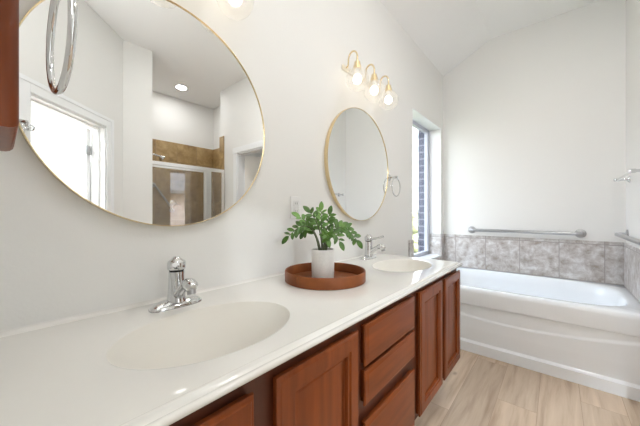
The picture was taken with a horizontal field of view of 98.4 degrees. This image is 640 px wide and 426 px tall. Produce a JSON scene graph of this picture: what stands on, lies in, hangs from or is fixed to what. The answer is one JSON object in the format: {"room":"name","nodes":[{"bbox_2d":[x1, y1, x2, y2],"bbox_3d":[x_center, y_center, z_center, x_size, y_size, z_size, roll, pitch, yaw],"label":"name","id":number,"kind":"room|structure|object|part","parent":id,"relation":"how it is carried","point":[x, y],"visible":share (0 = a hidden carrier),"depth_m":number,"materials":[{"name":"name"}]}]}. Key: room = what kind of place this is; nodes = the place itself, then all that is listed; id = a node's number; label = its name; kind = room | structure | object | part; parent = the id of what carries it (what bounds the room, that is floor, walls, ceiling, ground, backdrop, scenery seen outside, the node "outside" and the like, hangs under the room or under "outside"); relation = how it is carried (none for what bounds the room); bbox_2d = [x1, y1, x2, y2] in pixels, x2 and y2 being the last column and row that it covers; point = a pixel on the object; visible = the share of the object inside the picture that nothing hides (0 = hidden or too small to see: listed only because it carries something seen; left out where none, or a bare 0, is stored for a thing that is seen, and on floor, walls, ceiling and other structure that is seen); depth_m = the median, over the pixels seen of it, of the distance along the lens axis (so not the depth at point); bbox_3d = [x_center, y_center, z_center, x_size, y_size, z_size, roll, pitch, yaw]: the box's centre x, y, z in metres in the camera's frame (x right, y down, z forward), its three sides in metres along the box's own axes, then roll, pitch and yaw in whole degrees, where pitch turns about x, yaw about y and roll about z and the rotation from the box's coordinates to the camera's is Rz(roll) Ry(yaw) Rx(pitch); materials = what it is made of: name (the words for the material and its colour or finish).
{"room":"bathroom","nodes":[
{"label":"bathroom","id":0,"kind":"room"},
{"bbox_2d":[0,0,442,331],"bbox_3d":[0.281,-0.277,2.107,0.180,2.900,3.880,0,0,41],"label":"wall","id":1,"kind":"structure","parent":0,"point":[62,255],"depth_m":1.31,"materials":[{"name":"white paint"}]},
{"bbox_2d":[0,0,18,150],"bbox_3d":[-0.617,-0.487,0.532,0.272,0.720,0.042,0,0,41],"label":"medicine cabinet","id":2,"kind":"object","parent":1,"relation":"attached to","point":[9,9],"visible":1,"depth_m":0.45,"materials":[{"name":"brown wood"}]},
{"bbox_2d":[18,0,264,225],"bbox_3d":[-0.531,-0.354,1.001,0.029,0.804,0.804,0,0,41],"label":"round mirror","id":3,"kind":"object","parent":1,"relation":"attached to","point":[157,121],"visible":0.84,"depth_m":0.92,"materials":[{"name":"gold mirror"}]},
{"bbox_2d":[220,0,253,9],"bbox_3d":[-0.488,-0.917,0.942,0.173,0.272,0.576,0,0,41],"label":"vanity light","id":4,"kind":"object","parent":1,"relation":"attached to","point":[233,2],"visible":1,"depth_m":1.09,"materials":[{"name":"white glass"}]},
{"bbox_3d":[-0.338,-0.857,1.096,0.056,0.058,0.056,0,0,41],"label":"bulb","id":5,"kind":"part","parent":4,"relation":"part of","materials":[{"name":"white glass"}]},
{"bbox_2d":[290,196,300,218],"bbox_3d":[-0.131,-0.029,1.484,0.009,0.119,0.075,0,0,41],"label":"wall outlet","id":6,"kind":"object","parent":1,"relation":"attached to","point":[295,202],"visible":0.83,"depth_m":1.48,"materials":[{"name":"white plastic"}]},
{"bbox_2d":[324,107,387,220],"bbox_3d":[0.290,-0.337,1.956,0.029,0.784,0.784,0,0,41],"label":"round mirror","id":7,"kind":"object","parent":1,"relation":"attached to","point":[355,153],"visible":1,"depth_m":1.90,"materials":[{"name":"gold mirror"}]},
{"bbox_2d":[342,50,391,103],"bbox_3d":[0.369,-0.917,1.938,0.173,0.272,0.576,0,0,41],"label":"vanity light","id":8,"kind":"object","parent":1,"relation":"attached to","point":[357,78],"visible":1,"depth_m":1.91,"materials":[{"name":"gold metal"}]},
{"bbox_3d":[0.206,-1.003,1.795,0.097,0.101,0.011,0,0,41],"label":"arm","id":9,"kind":"part","parent":8,"relation":"part of","materials":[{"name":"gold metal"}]},
{"bbox_2d":[353,60,360,70],"bbox_3d":[0.239,-0.946,1.767,0.050,0.052,0.050,0,0,41],"label":"socket","id":10,"kind":"object","parent":8,"relation":"attached to","point":[357,66],"depth_m":1.75,"materials":[{"name":"gold metal"}]},
{"bbox_3d":[0.239,-0.857,1.767,0.056,0.058,0.056,0,0,41],"label":"bulb","id":11,"kind":"part","parent":8,"relation":"part of","materials":[{"name":"white glass"}]},
{"bbox_3d":[0.308,-0.955,1.990,0.014,0.032,0.500,0,0,41],"label":"plate","id":12,"kind":"part","parent":8,"relation":"part of","materials":[{"name":"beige metal"}]},
{"bbox_3d":[0.346,-1.003,1.958,0.097,0.101,0.011,0,0,41],"label":"arm","id":13,"kind":"part","parent":8,"relation":"part of","materials":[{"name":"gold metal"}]},
{"bbox_3d":[0.379,-0.857,1.930,0.056,0.058,0.056,0,0,41],"label":"bulb","id":14,"kind":"part","parent":8,"relation":"part of","materials":[{"name":"white glass"}]},
{"bbox_2d":[371,73,377,82],"bbox_3d":[0.379,-0.946,1.930,0.050,0.052,0.050,0,0,41],"label":"socket","id":15,"kind":"object","parent":8,"relation":"attached to","point":[374,78],"depth_m":1.92,"materials":[{"name":"gold metal"}]},
{"bbox_3d":[0.486,-1.003,2.121,0.097,0.101,0.011,0,0,41],"label":"arm","id":16,"kind":"part","parent":8,"relation":"part of","materials":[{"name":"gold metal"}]},
{"bbox_2d":[385,84,391,92],"bbox_3d":[0.519,-0.946,2.093,0.050,0.052,0.050,0,0,41],"label":"socket","id":17,"kind":"object","parent":8,"relation":"attached to","point":[388,89],"depth_m":2.08,"materials":[{"name":"gold metal"}]},
{"bbox_3d":[0.519,-0.857,2.093,0.056,0.058,0.056,0,0,41],"label":"bulb","id":18,"kind":"part","parent":8,"relation":"part of","materials":[{"name":"white glass"}]},
{"bbox_2d":[388,175,400,196],"bbox_3d":[0.610,-0.228,2.292,0.077,0.188,0.159,0,0,41],"label":"towel ring","id":19,"kind":"object","parent":1,"relation":"attached to","point":[389,176],"visible":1,"depth_m":2.29,"materials":[{"name":"silver metal"}]},
{"bbox_2d":[412,108,440,237],"bbox_3d":[1.133,-0.392,3.064,0.134,1.270,0.869,0,0,41],"label":"trim","id":20,"kind":"structure","parent":1,"relation":"attached to","point":[435,131],"depth_m":3.37,"materials":[{"name":"white paint"}]},
{"bbox_2d":[409,234,443,259],"bbox_3d":[1.136,0.515,3.056,0.149,0.515,1.056,0,0,41],"label":"trim","id":21,"kind":"structure","parent":1,"relation":"attached to","point":[436,241],"depth_m":3.36,"materials":[{"name":"grey tile"}]},
{"bbox_2d":[413,121,441,258],"bbox_3d":[1.122,-0.249,3.074,0.190,1.555,0.869,0,0,41],"label":"window","id":22,"kind":"structure","parent":1,"relation":"in","point":[423,254],"depth_m":3.39,"materials":[{"name":"grey plastic"}]},
{"bbox_3d":[1.066,-0.260,3.122,0.043,1.535,0.869,0,0,41],"label":"frame","id":23,"kind":"part","parent":22,"relation":"part of","materials":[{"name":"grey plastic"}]},
{"bbox_3d":[1.139,0.516,3.060,0.147,0.024,0.869,0,0,41],"label":"sill","id":24,"kind":"part","parent":22,"relation":"part of","materials":[{"name":"white paint"}]},
{"bbox_2d":[415,128,423,251],"bbox_3d":[0.976,-0.477,3.118,0.080,3.300,3.200,0,0,41],"label":"wall","id":25,"kind":"structure","parent":0,"point":[420,134],"depth_m":3.46,"materials":[{"name":"grey brick"}]},
{"bbox_2d":[380,0,598,75],"bbox_3d":[1.898,-1.869,-0.828,6.500,0.356,6.220,0,0,41],"label":"ceiling","id":26,"kind":"structure","parent":0,"point":[447,32],"depth_m":2.68,"materials":[{"name":"white paint"}]},
{"bbox_2d":[414,349,639,425],"bbox_3d":[1.898,1.223,-0.828,6.500,0.100,6.220,0,0,41],"label":"floor","id":27,"kind":"structure","parent":0,"point":[479,390],"depth_m":1.72,"materials":[{"name":"brown wood"}]},
{"bbox_2d":[169,323,357,425],"bbox_3d":[-0.342,0.754,0.780,0.599,0.838,0.777,0,0,41],"label":"vanity cabinet","id":28,"kind":"object","parent":27,"relation":"on","point":[318,386],"visible":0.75,"depth_m":0.69,"materials":[{"name":"brown wood"}]},
{"bbox_3d":[-0.241,0.649,0.456,0.024,0.557,0.307,0,0,41],"label":"door","id":29,"kind":"part","parent":28,"relation":"part of","materials":[{"name":"brown wood"}]},
{"bbox_2d":[0,252,462,425],"bbox_3d":[0.045,0.369,1.224,0.613,0.137,1.955,0,0,41],"label":"countertop","id":30,"kind":"structure","parent":28,"relation":"on","point":[125,365],"depth_m":0.70,"materials":[{"name":"stone"}]},
{"bbox_2d":[148,256,201,312],"bbox_3d":[-0.447,0.229,0.899,0.159,0.168,0.166,0,0,41],"label":"faucet","id":31,"kind":"object","parent":30,"relation":"on","point":[178,285],"visible":1,"depth_m":0.90,"materials":[{"name":"silver metal"}]},
{"bbox_3d":[-0.483,0.300,0.930,0.058,0.024,0.166,0,0,41],"label":"plate","id":32,"kind":"part","parent":31,"relation":"part of","materials":[{"name":"silver metal"}]},
{"bbox_3d":[-0.455,0.167,0.870,0.018,0.037,0.095,0,0,-25],"label":"lever","id":33,"kind":"part","parent":31,"relation":"part of","materials":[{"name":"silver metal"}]},
{"bbox_3d":[-0.483,0.167,0.930,0.057,0.044,0.057,0,0,41],"label":"handle","id":34,"kind":"part","parent":31,"relation":"part of","materials":[{"name":"silver metal"}]},
{"bbox_3d":[-0.435,0.246,0.889,0.130,0.084,0.040,0,0,41],"label":"spout","id":35,"kind":"part","parent":31,"relation":"part of","materials":[{"name":"silver metal"}]},
{"bbox_2d":[106,301,289,369],"bbox_3d":[-0.296,0.377,0.769,0.348,0.123,0.478,0,0,41],"label":"basin","id":36,"kind":"object","parent":30,"relation":"in","point":[201,337],"depth_m":0.83,"materials":[{"name":"white ceramic"}]},
{"bbox_2d":[285,262,365,289],"bbox_3d":[0.024,0.288,1.298,0.376,0.049,0.377,0,0,41],"label":"serving tray","id":37,"kind":"object","parent":30,"relation":"on","point":[346,276],"visible":0.92,"depth_m":1.18,"materials":[{"name":"brown wood"}]},
{"bbox_2d":[282,201,362,277],"bbox_3d":[0.012,0.125,1.293,0.381,0.362,0.172,0,0,-3],"label":"potted plant","id":38,"kind":"object","parent":37,"relation":"on","point":[322,256],"visible":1,"depth_m":1.28,"materials":[{"name":"green plant"}]},
{"bbox_3d":[-0.072,0.121,1.283,0.108,0.126,0.107,0,0,41],"label":"stem","id":39,"kind":"part","parent":38,"relation":"part of","materials":[{"name":"green plant"}]},
{"bbox_3d":[-0.016,0.091,1.289,0.046,0.186,0.043,0,0,41],"label":"stem","id":40,"kind":"part","parent":38,"relation":"part of","materials":[{"name":"green plant"}]},
{"bbox_3d":[0.014,0.237,1.298,0.107,0.137,0.107,0,0,41],"label":"pot","id":41,"kind":"part","parent":38,"relation":"part of","materials":[{"name":"white ceramic"}]},
{"bbox_2d":[360,234,385,259],"bbox_3d":[0.372,0.229,1.870,0.159,0.168,0.166,0,0,41],"label":"faucet","id":42,"kind":"object","parent":30,"relation":"on","point":[368,238],"visible":1,"depth_m":1.87,"materials":[{"name":"silver metal"}]},
{"bbox_3d":[0.335,0.300,1.901,0.058,0.024,0.166,0,0,41],"label":"plate","id":43,"kind":"part","parent":42,"relation":"part of","materials":[{"name":"silver metal"}]},
{"bbox_3d":[0.335,0.167,1.901,0.057,0.044,0.057,0,0,41],"label":"handle","id":44,"kind":"part","parent":42,"relation":"part of","materials":[{"name":"silver metal"}]},
{"bbox_3d":[0.383,0.246,1.860,0.130,0.084,0.040,0,0,41],"label":"spout","id":45,"kind":"part","parent":42,"relation":"part of","materials":[{"name":"silver metal"}]},
{"bbox_2d":[372,259,431,271],"bbox_3d":[0.500,0.377,1.680,0.318,0.123,0.458,0,0,41],"label":"basin","id":46,"kind":"object","parent":30,"relation":"in","point":[389,265],"depth_m":1.81,"materials":[{"name":"white ceramic"}]},
{"bbox_3d":[0.007,0.648,0.744,0.024,0.559,0.333,0,0,41],"label":"door","id":47,"kind":"part","parent":28,"relation":"part of","materials":[{"name":"brown wood"}]},
{"bbox_3d":[0.002,0.648,0.748,0.009,0.422,0.196,0,0,41],"label":"panel","id":48,"kind":"part","parent":28,"relation":"part of","materials":[{"name":"brown wood"}]},
{"bbox_2d":[357,292,414,425],"bbox_3d":[0.061,0.754,1.248,0.600,0.838,0.458,0,0,41],"label":"vanity cabinet","id":49,"kind":"object","parent":27,"relation":"on","point":[386,337],"visible":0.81,"depth_m":1.01,"materials":[{"name":"brown wood"}]},
{"bbox_3d":[0.259,0.593,1.070,0.018,0.200,0.360,0,0,41],"label":"rail","id":50,"kind":"part","parent":49,"relation":"part of","materials":[{"name":"brown wood"}]},
{"bbox_3d":[0.275,0.805,1.055,0.025,0.246,0.410,0,0,41],"label":"drawer","id":51,"kind":"part","parent":49,"relation":"part of","materials":[{"name":"brown wood"}]},
{"bbox_3d":[0.275,0.571,1.055,0.025,0.115,0.410,0,0,41],"label":"drawer","id":52,"kind":"part","parent":49,"relation":"part of","materials":[{"name":"brown wood"}]},
{"bbox_3d":[0.275,0.432,1.055,0.025,0.138,0.410,0,0,41],"label":"drawer","id":53,"kind":"part","parent":49,"relation":"part of","materials":[{"name":"brown wood"}]},
{"bbox_2d":[413,268,459,419],"bbox_3d":[0.441,0.754,1.690,0.599,0.838,0.708,0,0,41],"label":"vanity cabinet","id":54,"kind":"object","parent":27,"relation":"on","point":[437,303],"visible":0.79,"depth_m":1.44,"materials":[{"name":"brown wood"}]},
{"bbox_3d":[0.553,0.644,1.379,0.024,0.567,0.320,0,0,41],"label":"door","id":55,"kind":"part","parent":54,"relation":"part of","materials":[{"name":"brown wood"}]},
{"bbox_3d":[0.548,0.644,1.383,0.009,0.430,0.183,0,0,41],"label":"panel","id":56,"kind":"part","parent":54,"relation":"part of","materials":[{"name":"brown wood"}]},
{"bbox_3d":[0.786,0.646,1.651,0.024,0.563,0.313,0,0,41],"label":"door","id":57,"kind":"part","parent":54,"relation":"part of","materials":[{"name":"brown wood"}]},
{"bbox_3d":[0.782,0.646,1.655,0.009,0.426,0.176,0,0,41],"label":"panel","id":58,"kind":"part","parent":54,"relation":"part of","materials":[{"name":"brown wood"}]},
{"bbox_2d":[457,267,639,401],"bbox_3d":[1.777,0.904,2.538,1.501,0.538,0.980,0,0,41],"label":"bathtub","id":59,"kind":"object","parent":27,"relation":"on","point":[586,333],"visible":0.73,"depth_m":2.06,"materials":[{"name":"white plastic"}]},
{"bbox_2d":[443,0,625,241],"bbox_3d":[2.195,-0.387,2.921,1.660,3.120,0.120,0,0,41],"label":"wall","id":60,"kind":"structure","parent":0,"point":[534,118],"depth_m":2.79,"materials":[{"name":"white paint"}]},
{"bbox_2d":[468,226,586,237],"bbox_3d":[2.090,0.194,2.881,1.002,0.084,0.078,0,0,41],"label":"grab bar","id":61,"kind":"object","parent":60,"relation":"attached to","point":[580,233],"visible":1,"depth_m":2.79,"materials":[{"name":"metal"}]},
{"bbox_2d":[444,234,623,285],"bbox_3d":[2.101,0.515,2.915,1.502,0.515,0.012,0,0,41],"label":"tile backsplash","id":62,"kind":"structure","parent":60,"relation":"attached to","point":[582,260],"depth_m":2.78,"materials":[{"name":"grey tile"}]},
{"bbox_2d":[626,0,639,247],"bbox_3d":[2.352,-0.387,1.945,0.120,3.120,1.156,0,0,41],"label":"wall","id":63,"kind":"structure","parent":0,"point":[632,6],"depth_m":2.18,"materials":[{"name":"white paint"}]},
{"bbox_2d":[613,169,639,182],"bbox_3d":[2.309,-0.279,2.060,0.096,0.054,0.719,0,0,41],"label":"towel bar","id":64,"kind":"object","parent":63,"relation":"attached to","point":[628,179],"visible":1,"depth_m":2.18,"materials":[{"name":"silver metal"}]},
{"bbox_3d":[2.526,-0.279,2.312,0.096,0.054,0.054,0,0,41],"label":"post","id":65,"kind":"part","parent":64,"relation":"part of","materials":[{"name":"silver metal"}]},
{"bbox_3d":[2.092,-0.279,1.808,0.096,0.054,0.054,0,0,41],"label":"post","id":66,"kind":"part","parent":64,"relation":"part of","materials":[{"name":"silver metal"}]},
{"bbox_2d":[614,230,639,244],"bbox_3d":[2.260,0.183,1.993,0.082,0.084,1.094,0,0,41],"label":"grab bar","id":67,"kind":"object","parent":63,"relation":"attached to","point":[624,235],"visible":1,"depth_m":2.02,"materials":[{"name":"metal"}]},
{"bbox_2d":[624,242,639,302],"bbox_3d":[2.331,0.515,2.022,0.012,0.515,1.066,0,0,41],"label":"trim","id":68,"kind":"structure","parent":63,"relation":"attached to","point":[631,253],"depth_m":2.15,"materials":[{"name":"grey tile"}]},
{"bbox_3d":[-0.599,-0.387,0.410,0.700,3.120,0.120,0,0,41],"label":"wall","id":69,"kind":"structure","parent":0,"visible":0},
{"bbox_2d":[46,0,77,94],"bbox_3d":[-0.404,-0.273,0.383,0.166,0.194,0.094,0,0,41],"label":"towel ring","id":70,"kind":"object","parent":69,"relation":"attached to","point":[59,89],"visible":1,"depth_m":0.39,"materials":[{"name":"silver metal"}]},
{"label":"outside","id":71,"kind":"structure","parent":0,"visible":0},
{"bbox_3d":[-1.630,1.398,10.635,13.800,0.250,34.000,0,0,41],"label":"lawn","id":72,"kind":"structure","parent":71,"visible":0},
{"bbox_2d":[412,208,417,252],"bbox_3d":[3.432,0.619,10.107,2.502,1.663,3.708,0,0,41],"label":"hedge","id":73,"kind":"object","parent":72,"relation":"on","point":[415,212],"visible":0.12,"depth_m":8.63,"materials":[{"name":"green plant"}]}
]}

